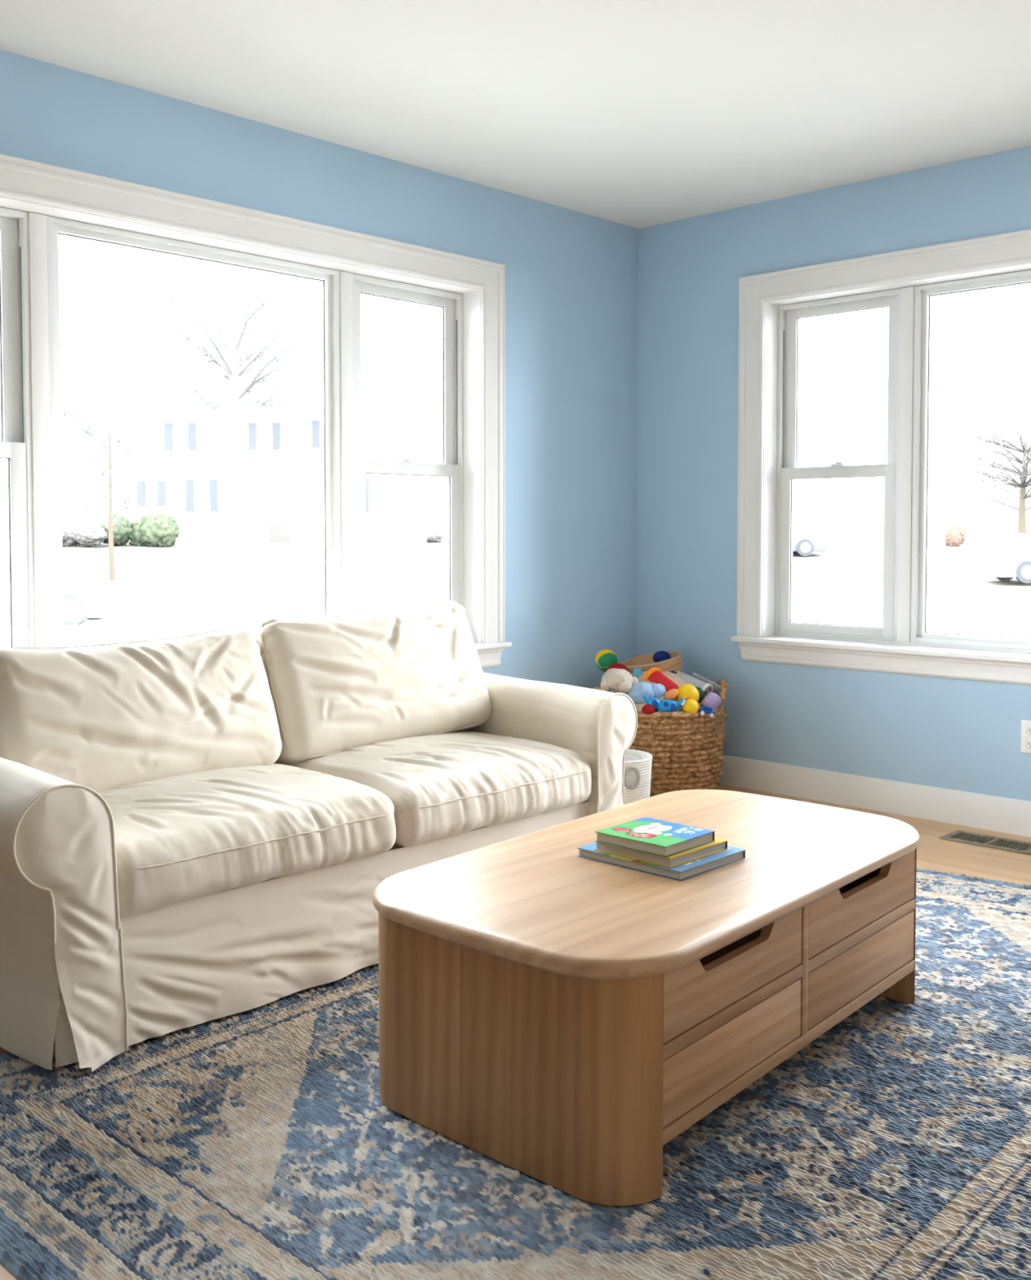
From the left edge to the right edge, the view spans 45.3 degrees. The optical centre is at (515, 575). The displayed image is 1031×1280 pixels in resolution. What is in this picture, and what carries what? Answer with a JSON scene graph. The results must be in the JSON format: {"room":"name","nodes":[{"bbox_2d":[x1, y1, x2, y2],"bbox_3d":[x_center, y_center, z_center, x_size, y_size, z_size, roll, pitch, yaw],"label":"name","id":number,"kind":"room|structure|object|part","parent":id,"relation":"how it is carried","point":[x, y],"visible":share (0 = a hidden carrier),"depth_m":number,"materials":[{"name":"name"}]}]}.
{"room":"living room","nodes":[
{"label":"living room","id":0,"kind":"room"},
{"bbox_2d":[0,48,638,692],"bbox_3d":[-1.633,-0.255,3.444,0.170,2.440,6.470,2,3,44],"label":"wall","id":1,"kind":"structure","parent":0,"point":[571,276],"depth_m":5.04,"materials":[{"name":"blue paint"}]},
{"bbox_2d":[0,154,511,668],"bbox_3d":[-0.984,-0.400,4.070,0.223,1.603,2.574,2,3,44],"label":"window","id":2,"kind":"structure","parent":1,"relation":"in","point":[40,202],"depth_m":4.34,"materials":[{"name":"white wood"}]},
{"bbox_3d":[-1.663,-0.695,3.482,0.028,0.700,0.530,2,3,44],"label":"sash","id":3,"kind":"part","parent":2,"relation":"part of","materials":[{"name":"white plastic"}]},
{"bbox_3d":[-1.641,-0.044,3.486,0.028,0.683,0.532,2,3,44],"label":"sash","id":4,"kind":"part","parent":2,"relation":"part of","materials":[{"name":"white plastic"}]},
{"bbox_3d":[-1.654,-0.377,3.485,0.067,1.372,0.566,2,3,44],"label":"frame","id":5,"kind":"part","parent":2,"relation":"part of","materials":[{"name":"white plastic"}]},
{"bbox_2d":[46,216,341,647],"bbox_3d":[-1.040,-0.401,4.124,0.067,1.372,1.102,2,3,44],"label":"window pane","id":6,"kind":"object","parent":2,"relation":"attached to","point":[329,278],"depth_m":4.10,"materials":[{"name":"clear glass"}]},
{"bbox_3d":[-0.436,-0.744,4.759,0.028,0.700,0.530,2,3,44],"label":"sash","id":7,"kind":"part","parent":2,"relation":"part of","materials":[{"name":"white plastic"}]},
{"bbox_3d":[-0.427,-0.426,4.763,0.067,1.372,0.566,2,3,44],"label":"frame","id":8,"kind":"part","parent":2,"relation":"part of","materials":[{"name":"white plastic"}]},
{"bbox_3d":[-0.414,-0.093,4.763,0.028,0.683,0.532,2,3,44],"label":"sash","id":9,"kind":"part","parent":2,"relation":"part of","materials":[{"name":"white plastic"}]},
{"bbox_2d":[0,0,1030,228],"bbox_3d":[0.461,-1.453,1.268,6.200,0.120,6.700,2,3,44],"label":"ceiling","id":10,"kind":"structure","parent":0,"point":[635,113],"depth_m":3.70,"materials":[{"name":"white paint"}]},
{"bbox_2d":[0,783,1030,1279],"bbox_3d":[0.461,1.105,1.366,6.200,0.120,6.700,2,3,44],"label":"floor","id":11,"kind":"structure","parent":0,"point":[933,853],"depth_m":4.16,"materials":[{"name":"brown wood"}]},
{"bbox_2d":[0,600,637,1071],"bbox_3d":[-0.650,0.535,3.410,1.067,0.861,1.937,2,3,44],"label":"sofa","id":12,"kind":"object","parent":11,"relation":"on","point":[197,828],"visible":0.89,"depth_m":2.99,"materials":[{"name":"beige fabric"}]},
{"bbox_3d":[-1.250,0.671,2.806,0.985,0.594,0.219,2,3,44],"label":"arm","id":13,"kind":"part","parent":12,"relation":"part of"},
{"bbox_3d":[-0.873,0.702,2.447,0.048,0.570,0.219,2,3,44],"label":"arm panel","id":14,"kind":"part","parent":12,"relation":"part of","materials":[{"name":"beige fabric"}]},
{"bbox_2d":[0,627,281,791],"bbox_3d":[-0.984,0.363,3.186,0.324,0.419,0.779,2,3,44],"label":"cushion","id":15,"kind":"object","parent":12,"relation":"on","point":[126,715],"depth_m":3.07,"materials":[{"name":"beige fabric"}]},
{"bbox_2d":[97,763,395,916],"bbox_3d":[-0.810,0.604,3.070,0.736,0.198,0.784,2,3,44],"label":"seat cushion","id":16,"kind":"object","parent":12,"relation":"on","point":[182,840],"depth_m":2.85,"materials":[{"name":"beige fabric"}]},
{"bbox_2d":[247,600,491,764],"bbox_3d":[-0.435,0.313,3.761,0.330,0.444,0.805,2,3,44],"label":"cushion","id":17,"kind":"object","parent":12,"relation":"on","point":[341,685],"depth_m":3.60,"materials":[{"name":"beige fabric"}]},
{"bbox_2d":[287,730,591,847],"bbox_3d":[-0.275,0.582,3.623,0.740,0.198,0.754,2,3,44],"label":"seat cushion","id":18,"kind":"object","parent":12,"relation":"on","point":[445,788],"depth_m":3.42,"materials":[{"name":"beige fabric"}]},
{"bbox_3d":[-0.053,0.614,4.052,0.985,0.611,0.188,2,3,44],"label":"arm","id":19,"kind":"part","parent":12,"relation":"part of"},
{"bbox_3d":[0.320,0.647,3.693,0.044,0.584,0.184,2,3,44],"label":"arm panel","id":20,"kind":"part","parent":12,"relation":"part of","materials":[{"name":"beige fabric"}]},
{"bbox_2d":[0,867,1030,1279],"bbox_3d":[0.509,0.982,2.789,2.077,0.015,3.136,2,3,44],"label":"area rug","id":21,"kind":"object","parent":11,"relation":"on","point":[260,1143],"visible":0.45,"depth_m":2.12,"materials":[{"name":"blue carpet"}]},
{"bbox_2d":[372,789,919,1205],"bbox_3d":[0.323,0.782,2.603,0.694,0.398,1.290,2,3,40],"label":"coffee table","id":22,"kind":"object","parent":21,"relation":"on","point":[555,1015],"visible":0.98,"depth_m":2.20,"materials":[{"name":"brown wood"}]},
{"bbox_3d":[-0.035,0.815,2.177,0.650,0.366,0.099,2,3,42],"label":"panel","id":23,"kind":"part","parent":22,"relation":"part of","materials":[{"name":"brown wood"}]},
{"bbox_2d":[577,842,745,880],"bbox_3d":[0.302,0.575,2.562,0.265,0.018,0.230,2,3,44],"label":"picture book","id":24,"kind":"object","parent":22,"relation":"on","point":[685,871],"visible":0.37,"depth_m":2.48,"materials":[{"name":"blue paper"}]},
{"bbox_2d":[594,837,728,867],"bbox_3d":[0.301,0.556,2.550,0.198,0.020,0.195,2,3,44],"label":"picture book","id":25,"kind":"object","parent":24,"relation":"on","point":[720,845],"visible":0.32,"depth_m":2.48,"materials":[{"name":"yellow paper"}]},
{"bbox_2d":[595,817,715,857],"bbox_3d":[0.287,0.536,2.539,0.182,0.022,0.174,2,3,44],"label":"picture book","id":26,"kind":"object","parent":25,"relation":"on","point":[663,838],"visible":1,"depth_m":2.51,"materials":[{"name":"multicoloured paper"}]},
{"bbox_3d":[0.386,0.833,2.191,0.020,0.110,0.482,2,3,40],"label":"drawer","id":27,"kind":"part","parent":22,"relation":"part of","materials":[{"name":"brown wood"}]},
{"bbox_3d":[0.386,0.691,2.185,0.020,0.115,0.482,2,3,40],"label":"drawer","id":28,"kind":"part","parent":22,"relation":"part of","materials":[{"name":"brown wood"}]},
{"bbox_3d":[0.460,0.762,2.494,0.300,0.285,1.054,2,3,40],"label":"frame","id":29,"kind":"part","parent":22,"relation":"part of","materials":[{"name":"brown wood"}]},
{"bbox_3d":[0.727,0.818,2.599,0.020,0.110,0.522,2,3,40],"label":"drawer","id":30,"kind":"part","parent":22,"relation":"part of","materials":[{"name":"brown wood"}]},
{"bbox_3d":[0.727,0.675,2.594,0.020,0.115,0.522,2,3,40],"label":"drawer","id":31,"kind":"part","parent":22,"relation":"part of","materials":[{"name":"brown wood"}]},
{"bbox_3d":[0.685,0.782,3.036,0.650,0.366,0.064,2,3,42],"label":"panel","id":32,"kind":"part","parent":22,"relation":"part of","materials":[{"name":"brown wood"}]},
{"bbox_2d":[622,749,652,804],"bbox_3d":[0.371,0.792,4.555,0.282,0.263,0.272,2,3,44],"label":"rope basket","id":33,"kind":"object","parent":11,"relation":"on","point":[637,773],"visible":0.22,"depth_m":4.45,"materials":[{"name":"white fabric"}]},
{"bbox_3d":[0.415,0.723,4.421,0.070,0.085,0.016,-1,2,-20],"label":"handle","id":34,"kind":"part","parent":33,"relation":"part of","materials":[{"name":"grey fabric"}]},
{"bbox_2d":[624,753,641,760],"bbox_3d":[0.377,0.688,4.554,0.210,0.063,0.219,0,2,-5],"label":"folded cloth","id":35,"kind":"object","parent":33,"relation":"in","point":[628,757],"visible":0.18,"depth_m":4.51,"materials":[{"name":"grey fabric"}]},
{"bbox_2d":[592,679,728,796],"bbox_3d":[0.586,0.665,5.111,0.565,0.473,0.570,2,3,44],"label":"wicker basket","id":36,"kind":"object","parent":11,"relation":"on","point":[686,748],"visible":0.53,"depth_m":4.87,"materials":[{"name":"brown wicker"}]},
{"bbox_3d":[0.365,0.498,4.969,0.057,0.091,0.236,-1,3,-32],"label":"handle","id":37,"kind":"part","parent":36,"relation":"part of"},
{"bbox_2d":[595,648,618,671],"bbox_3d":[0.385,0.360,5.228,0.099,0.096,0.096,2,3,44],"label":"ball","id":38,"kind":"object","parent":36,"relation":"in","point":[604,658],"visible":0.82,"depth_m":5.19,"materials":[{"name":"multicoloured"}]},
{"bbox_3d":[0.384,0.356,5.231,0.092,0.088,0.092,2,3,44],"label":"crown","id":39,"kind":"part","parent":38,"relation":"part of","materials":[{"name":"yellow"}]},
{"bbox_2d":[600,668,666,704],"bbox_3d":[0.473,0.456,4.977,0.256,0.156,0.134,1,2,21],"label":"plush toy","id":40,"kind":"object","parent":36,"relation":"in","point":[614,679],"visible":0.87,"depth_m":4.94,"materials":[{"name":"beige fabric"}]},
{"bbox_2d":[633,668,642,678],"bbox_3d":[0.510,0.419,5.106,0.049,0.075,0.080,0,2,4],"label":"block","id":41,"kind":"object","parent":36,"relation":"in","point":[637,673],"visible":0.41,"depth_m":5.08,"materials":[{"name":"blue plastic"}]},
{"bbox_2d":[641,703,655,714],"bbox_3d":[0.525,0.534,4.872,0.056,0.056,0.056,2,3,44],"label":"ball","id":42,"kind":"object","parent":36,"relation":"in","point":[647,708],"visible":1,"depth_m":4.85,"materials":[{"name":"red plastic"}]},
{"bbox_2d":[610,670,702,711],"bbox_3d":[0.586,0.641,5.109,0.452,0.523,0.452,2,3,44],"label":"fleece blanket","id":43,"kind":"object","parent":36,"relation":"in","point":[675,677],"visible":0.16,"depth_m":5.04,"materials":[{"name":"beige fabric"}]},
{"bbox_2d":[605,662,628,671],"bbox_3d":[0.425,0.402,5.153,0.096,0.072,0.096,2,3,44],"label":"hat","id":44,"kind":"object","parent":43,"relation":"on","point":[617,665],"visible":0.43,"depth_m":5.13,"materials":[{"name":"red fabric"}]},
{"bbox_2d":[619,651,681,673],"bbox_3d":[0.567,0.397,5.222,0.269,0.143,0.267,2,3,44],"label":"bowl","id":45,"kind":"object","parent":43,"relation":"on","point":[645,662],"visible":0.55,"depth_m":5.15,"materials":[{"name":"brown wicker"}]},
{"bbox_2d":[653,650,671,662],"bbox_3d":[0.619,0.348,5.228,0.076,0.060,0.076,2,3,44],"label":"ball","id":46,"kind":"object","parent":45,"relation":"in","point":[660,655],"visible":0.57,"depth_m":5.20,"materials":[{"name":"blue"}]},
{"bbox_2d":[664,688,679,700],"bbox_3d":[0.623,0.477,4.929,0.047,0.050,0.054,2,3,44],"label":"ball","id":47,"kind":"object","parent":43,"relation":"on","point":[672,694],"visible":0.94,"depth_m":4.91,"materials":[{"name":"orange plastic"}]},
{"bbox_2d":[642,666,679,692],"bbox_3d":[0.598,0.441,5.024,0.166,0.132,0.104,2,3,44],"label":"toy","id":48,"kind":"object","parent":36,"relation":"in","point":[654,674],"visible":0.57,"depth_m":5.01,"materials":[{"name":"red plastic"}]},
{"bbox_2d":[643,695,685,711],"bbox_3d":[0.588,0.514,4.886,0.169,0.080,0.062,0,2,-1],"label":"elephant","id":49,"kind":"object","parent":36,"relation":"in","point":[665,705],"visible":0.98,"depth_m":4.87},
{"bbox_2d":[663,702,669,706],"bbox_3d":[0.593,0.509,4.862,0.018,0.026,0.018,2,3,44],"label":"light","id":50,"kind":"object","parent":49,"relation":"attached to","point":[665,704],"depth_m":4.86,"materials":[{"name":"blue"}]},
{"bbox_2d":[670,703,676,711],"bbox_3d":[0.621,0.521,4.862,0.028,0.038,0.014,0,2,3],"label":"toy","id":51,"kind":"object","parent":49,"relation":"attached to","point":[673,706],"depth_m":4.86,"materials":[{"name":"blue plastic"}]},
{"bbox_2d":[676,683,699,712],"bbox_3d":[0.694,0.495,4.942,0.099,0.116,0.162,-1,2,-17],"label":"rubber duck","id":52,"kind":"object","parent":36,"relation":"in","point":[688,691],"visible":0.93,"depth_m":4.92},
{"bbox_2d":[679,673,712,692],"bbox_3d":[0.728,0.467,5.067,0.150,0.126,0.095,1,3,32],"label":"tub","id":53,"kind":"object","parent":36,"relation":"in","point":[686,677],"visible":0.44,"depth_m":5.05,"materials":[{"name":"grey plastic"}]},
{"bbox_2d":[695,687,705,702],"bbox_3d":[0.734,0.488,5.009,0.072,0.072,0.072,2,3,44],"label":"ball","id":54,"kind":"object","parent":36,"relation":"in","point":[702,694],"visible":0.43,"depth_m":4.98,"materials":[{"name":"green plastic"}]},
{"bbox_2d":[692,672,720,694],"bbox_3d":[0.796,0.452,5.103,0.164,0.096,0.014,2,3,35],"label":"ruler","id":55,"kind":"object","parent":36,"relation":"in","point":[716,687],"visible":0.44,"depth_m":5.09,"materials":[{"name":"grey plastic"}]},
{"bbox_2d":[697,705,715,717],"bbox_3d":[0.755,0.537,4.896,0.067,0.047,0.040,0,2,-12],"label":"toy car","id":56,"kind":"object","parent":36,"relation":"in","point":[704,709],"visible":1,"depth_m":4.88,"materials":[{"name":"blue plastic"}]},
{"bbox_2d":[700,692,721,711],"bbox_3d":[0.783,0.508,4.945,0.084,0.083,0.066,-1,2,-25],"label":"cup","id":57,"kind":"object","parent":36,"relation":"in","point":[713,700],"visible":0.89,"depth_m":4.92,"materials":[{"name":"purple plastic"}]},
{"bbox_2d":[704,688,724,707],"bbox_3d":[0.798,0.500,5.025,0.105,0.081,0.029,1,2,25],"label":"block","id":58,"kind":"object","parent":36,"relation":"in","point":[707,691],"visible":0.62,"depth_m":5.02,"materials":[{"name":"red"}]},
{"bbox_3d":[0.845,0.473,5.102,0.057,0.087,0.236,0,2,-1],"label":"handle","id":59,"kind":"part","parent":36,"relation":"part of","materials":[{"name":"brown wicker"}]},
{"bbox_2d":[939,830,1030,854],"bbox_3d":[1.664,0.930,4.314,0.316,0.006,0.150,2,3,44],"label":"floor vent","id":60,"kind":"object","parent":11,"relation":"in","point":[960,836],"visible":1,"depth_m":4.31,"materials":[{"name":"gold metal"}]},
{"bbox_2d":[636,145,1030,801],"bbox_3d":[2.640,-0.265,3.708,5.970,2.440,0.170,2,3,44],"label":"wall","id":61,"kind":"structure","parent":0,"point":[961,735],"depth_m":5.15,"materials":[{"name":"blue paint"}]},
{"bbox_2d":[719,755,1030,837],"bbox_3d":[2.643,0.897,3.621,5.784,0.124,0.016,2,3,44],"label":"baseboard","id":62,"kind":"structure","parent":61,"relation":"attached to","point":[989,812],"depth_m":4.78,"materials":[{"name":"white wood"}]},
{"bbox_2d":[731,229,1030,684],"bbox_3d":[1.911,-0.411,4.359,2.574,1.603,0.223,2,3,44],"label":"window","id":63,"kind":"structure","parent":61,"relation":"in","point":[771,305],"depth_m":4.86,"materials":[{"name":"white wood"}]},
{"bbox_3d":[1.308,-0.103,5.033,0.518,0.683,0.028,2,3,44],"label":"sash","id":64,"kind":"part","parent":63,"relation":"part of","materials":[{"name":"white plastic"}]},
{"bbox_3d":[1.321,-0.436,5.033,0.552,1.372,0.067,2,3,44],"label":"frame","id":65,"kind":"part","parent":63,"relation":"part of","materials":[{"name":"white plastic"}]},
{"bbox_3d":[1.329,-0.754,5.030,0.516,0.700,0.028,2,3,44],"label":"sash","id":66,"kind":"part","parent":63,"relation":"part of","materials":[{"name":"white plastic"}]},
{"bbox_2d":[910,270,1030,650],"bbox_3d":[1.965,-0.412,4.415,1.130,1.372,0.067,2,3,44],"label":"window pane","id":67,"kind":"object","parent":63,"relation":"attached to","point":[921,295],"depth_m":4.76,"materials":[{"name":"clear glass"}]},
{"bbox_2d":[1021,720,1030,753],"bbox_3d":[1.833,0.574,4.391,0.074,0.116,0.009,2,3,44],"label":"wall outlet","id":68,"kind":"object","parent":61,"relation":"attached to","point":[1025,724],"visible":1,"depth_m":4.40,"materials":[{"name":"white plastic"}]},
{"bbox_2d":[1026,739,1030,747],"bbox_3d":[1.832,0.598,4.391,0.034,0.028,0.004,2,3,44],"label":"receptacle","id":69,"kind":"object","parent":68,"relation":"attached to","point":[1028,741],"depth_m":4.40,"materials":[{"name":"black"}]},
{"bbox_2d":[1026,726,1030,734],"bbox_3d":[1.832,0.550,4.389,0.034,0.028,0.004,2,3,44],"label":"receptacle","id":70,"kind":"object","parent":68,"relation":"attached to","point":[1028,728],"depth_m":4.39,"materials":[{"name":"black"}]},
{"label":"outside","id":71,"kind":"structure","parent":0,"visible":0},
{"bbox_2d":[0,529,1030,618],"bbox_3d":[-0.988,-0.764,49.319,209.244,1.847,209.245,2,3,44],"label":"ground","id":72,"kind":"structure","parent":71,"point":[181,578],"depth_m":40.13,"materials":[{"name":"white snow"}]},
{"bbox_2d":[62,524,107,546],"bbox_3d":[-18.999,-1.604,51.487,3.756,1.094,2.886,-1,2,-23],"label":"bush","id":73,"kind":"object","parent":72,"relation":"on","point":[87,535],"visible":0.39,"depth_m":50.93,"materials":[{"name":"grey plant"}]},
{"bbox_2d":[60,382,168,581],"bbox_3d":[-10.955,-2.101,33.125,2.827,5.728,3.071,0,2,-8],"label":"tree","id":74,"kind":"object","parent":72,"relation":"on","point":[110,523],"visible":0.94,"depth_m":33.22,"materials":[{"name":"brown plant"}]},
{"bbox_2d":[98,512,179,546],"bbox_3d":[-15.876,-1.859,52.431,3.376,1.630,1.970,0,2,5],"label":"bush","id":75,"kind":"object","parent":72,"relation":"on","point":[160,530],"visible":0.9,"depth_m":51.85,"materials":[{"name":"green plant"}]},
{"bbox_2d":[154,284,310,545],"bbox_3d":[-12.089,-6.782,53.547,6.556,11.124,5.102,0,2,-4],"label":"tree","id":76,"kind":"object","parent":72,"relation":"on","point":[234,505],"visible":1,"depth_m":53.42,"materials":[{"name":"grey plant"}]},
{"bbox_2d":[101,357,447,542],"bbox_3d":[-11.296,-6.172,62.638,16.300,9.650,9.000,0,2,0],"label":"house","id":77,"kind":"structure","parent":72,"relation":"on","point":[401,397],"depth_m":58.67,"materials":[{"name":"white"}]},
{"bbox_2d":[136,480,144,506],"bbox_3d":[-17.794,-3.894,58.696,0.360,1.200,0.100,0,2,0],"label":"window","id":78,"kind":"structure","parent":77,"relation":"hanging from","point":[140,486],"depth_m":58.64,"materials":[{"name":"blue glass"}]},
{"bbox_2d":[157,480,165,506],"bbox_3d":[-16.804,-3.894,58.695,0.360,1.200,0.100,0,2,0],"label":"window","id":79,"kind":"structure","parent":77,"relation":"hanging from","point":[161,484],"depth_m":58.64,"materials":[{"name":"blue"}]},
{"bbox_2d":[164,422,172,449],"bbox_3d":[-16.469,-6.592,58.592,0.360,1.300,0.100,0,2,0],"label":"window","id":80,"kind":"structure","parent":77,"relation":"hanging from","point":[167,426],"depth_m":58.54,"materials":[{"name":"blue"}]},
{"bbox_2d":[185,480,193,511],"bbox_3d":[-15.469,-3.794,58.698,0.360,1.500,0.100,0,2,0],"label":"window","id":81,"kind":"structure","parent":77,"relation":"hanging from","point":[188,483],"depth_m":58.64,"materials":[{"name":"blue glass"}]},
{"bbox_2d":[187,422,195,449],"bbox_3d":[-15.329,-6.592,58.591,0.360,1.300,0.100,0,2,0],"label":"window","id":82,"kind":"structure","parent":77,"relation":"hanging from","point":[191,426],"depth_m":58.54,"materials":[{"name":"blue"}]},
{"bbox_2d":[209,480,217,511],"bbox_3d":[-14.329,-3.794,58.697,0.360,1.500,0.100,0,2,0],"label":"shutter","id":83,"kind":"object","parent":77,"relation":"hanging from","point":[213,483],"depth_m":58.64,"materials":[{"name":"blue"}]},
{"bbox_2d":[248,422,256,449],"bbox_3d":[-12.469,-6.592,58.589,0.360,1.300,0.100,0,2,0],"label":"window","id":84,"kind":"structure","parent":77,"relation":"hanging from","point":[251,426],"depth_m":58.54,"materials":[{"name":"blue"}]},
{"bbox_2d":[272,422,280,449],"bbox_3d":[-11.329,-6.592,58.589,0.360,1.300,0.100,0,2,0],"label":"window","id":85,"kind":"structure","parent":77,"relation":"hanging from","point":[276,426],"depth_m":58.54,"materials":[{"name":"blue glass"}]},
{"bbox_2d":[311,420,319,448],"bbox_3d":[-9.469,-6.692,58.584,0.360,1.300,0.100,0,2,0],"label":"window","id":86,"kind":"structure","parent":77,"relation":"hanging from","point":[315,424],"depth_m":58.53,"materials":[{"name":"blue glass"}]},
{"bbox_2d":[365,478,368,512],"bbox_3d":[-7.129,-3.794,58.693,0.360,1.600,0.100,0,2,0],"label":"shutter","id":87,"kind":"object","parent":77,"relation":"hanging from","point":[366,479],"depth_m":58.64,"materials":[{"name":"blue"}]},
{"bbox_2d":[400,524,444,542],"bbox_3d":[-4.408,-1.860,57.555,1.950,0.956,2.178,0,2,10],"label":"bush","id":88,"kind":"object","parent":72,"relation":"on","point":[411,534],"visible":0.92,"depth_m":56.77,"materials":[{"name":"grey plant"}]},
{"bbox_2d":[0,612,1030,648],"bbox_3d":[-0.337,1.338,17.780,57.955,0.019,24.557,0,2,-1],"label":"street","id":89,"kind":"structure","parent":72,"relation":"on","point":[117,628],"depth_m":25.70,"materials":[{"name":"grey"}]},
{"bbox_2d":[0,555,133,625],"bbox_3d":[-10.704,0.309,26.620,4.490,1.459,1.810,0,2,-2],"label":"car","id":90,"kind":"object","parent":89,"relation":"on","point":[83,598],"visible":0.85,"depth_m":25.85,"materials":[{"name":"white"}]},
{"bbox_2d":[792,528,827,556],"bbox_3d":[9.746,-1.493,48.313,4.498,1.459,1.825,0,2,0],"label":"car","id":91,"kind":"object","parent":72,"relation":"on","point":[804,544],"visible":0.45,"depth_m":47.47,"materials":[{"name":"white metal"}]},
{"bbox_2d":[944,524,965,546],"bbox_3d":[18.364,-1.593,51.756,0.892,1.131,1.002,2,3,44],"label":"bush","id":92,"kind":"object","parent":72,"relation":"on","point":[955,536],"visible":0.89,"depth_m":51.44,"materials":[{"name":"brown plant"}]},
{"bbox_2d":[950,424,1030,533],"bbox_3d":[22.470,-4.070,54.379,6.873,5.509,6.646,2,3,44],"label":"tree","id":93,"kind":"object","parent":72,"relation":"on","point":[1006,444],"visible":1,"depth_m":54.48,"materials":[{"name":"brown plant"}]},
{"bbox_2d":[977,533,1030,583],"bbox_3d":[16.312,-0.522,36.914,4.498,1.459,1.825,0,2,0],"label":"car","id":94,"kind":"object","parent":72,"relation":"on","point":[1009,558],"visible":1,"depth_m":36.08,"materials":[{"name":"white metal"}]}
]}

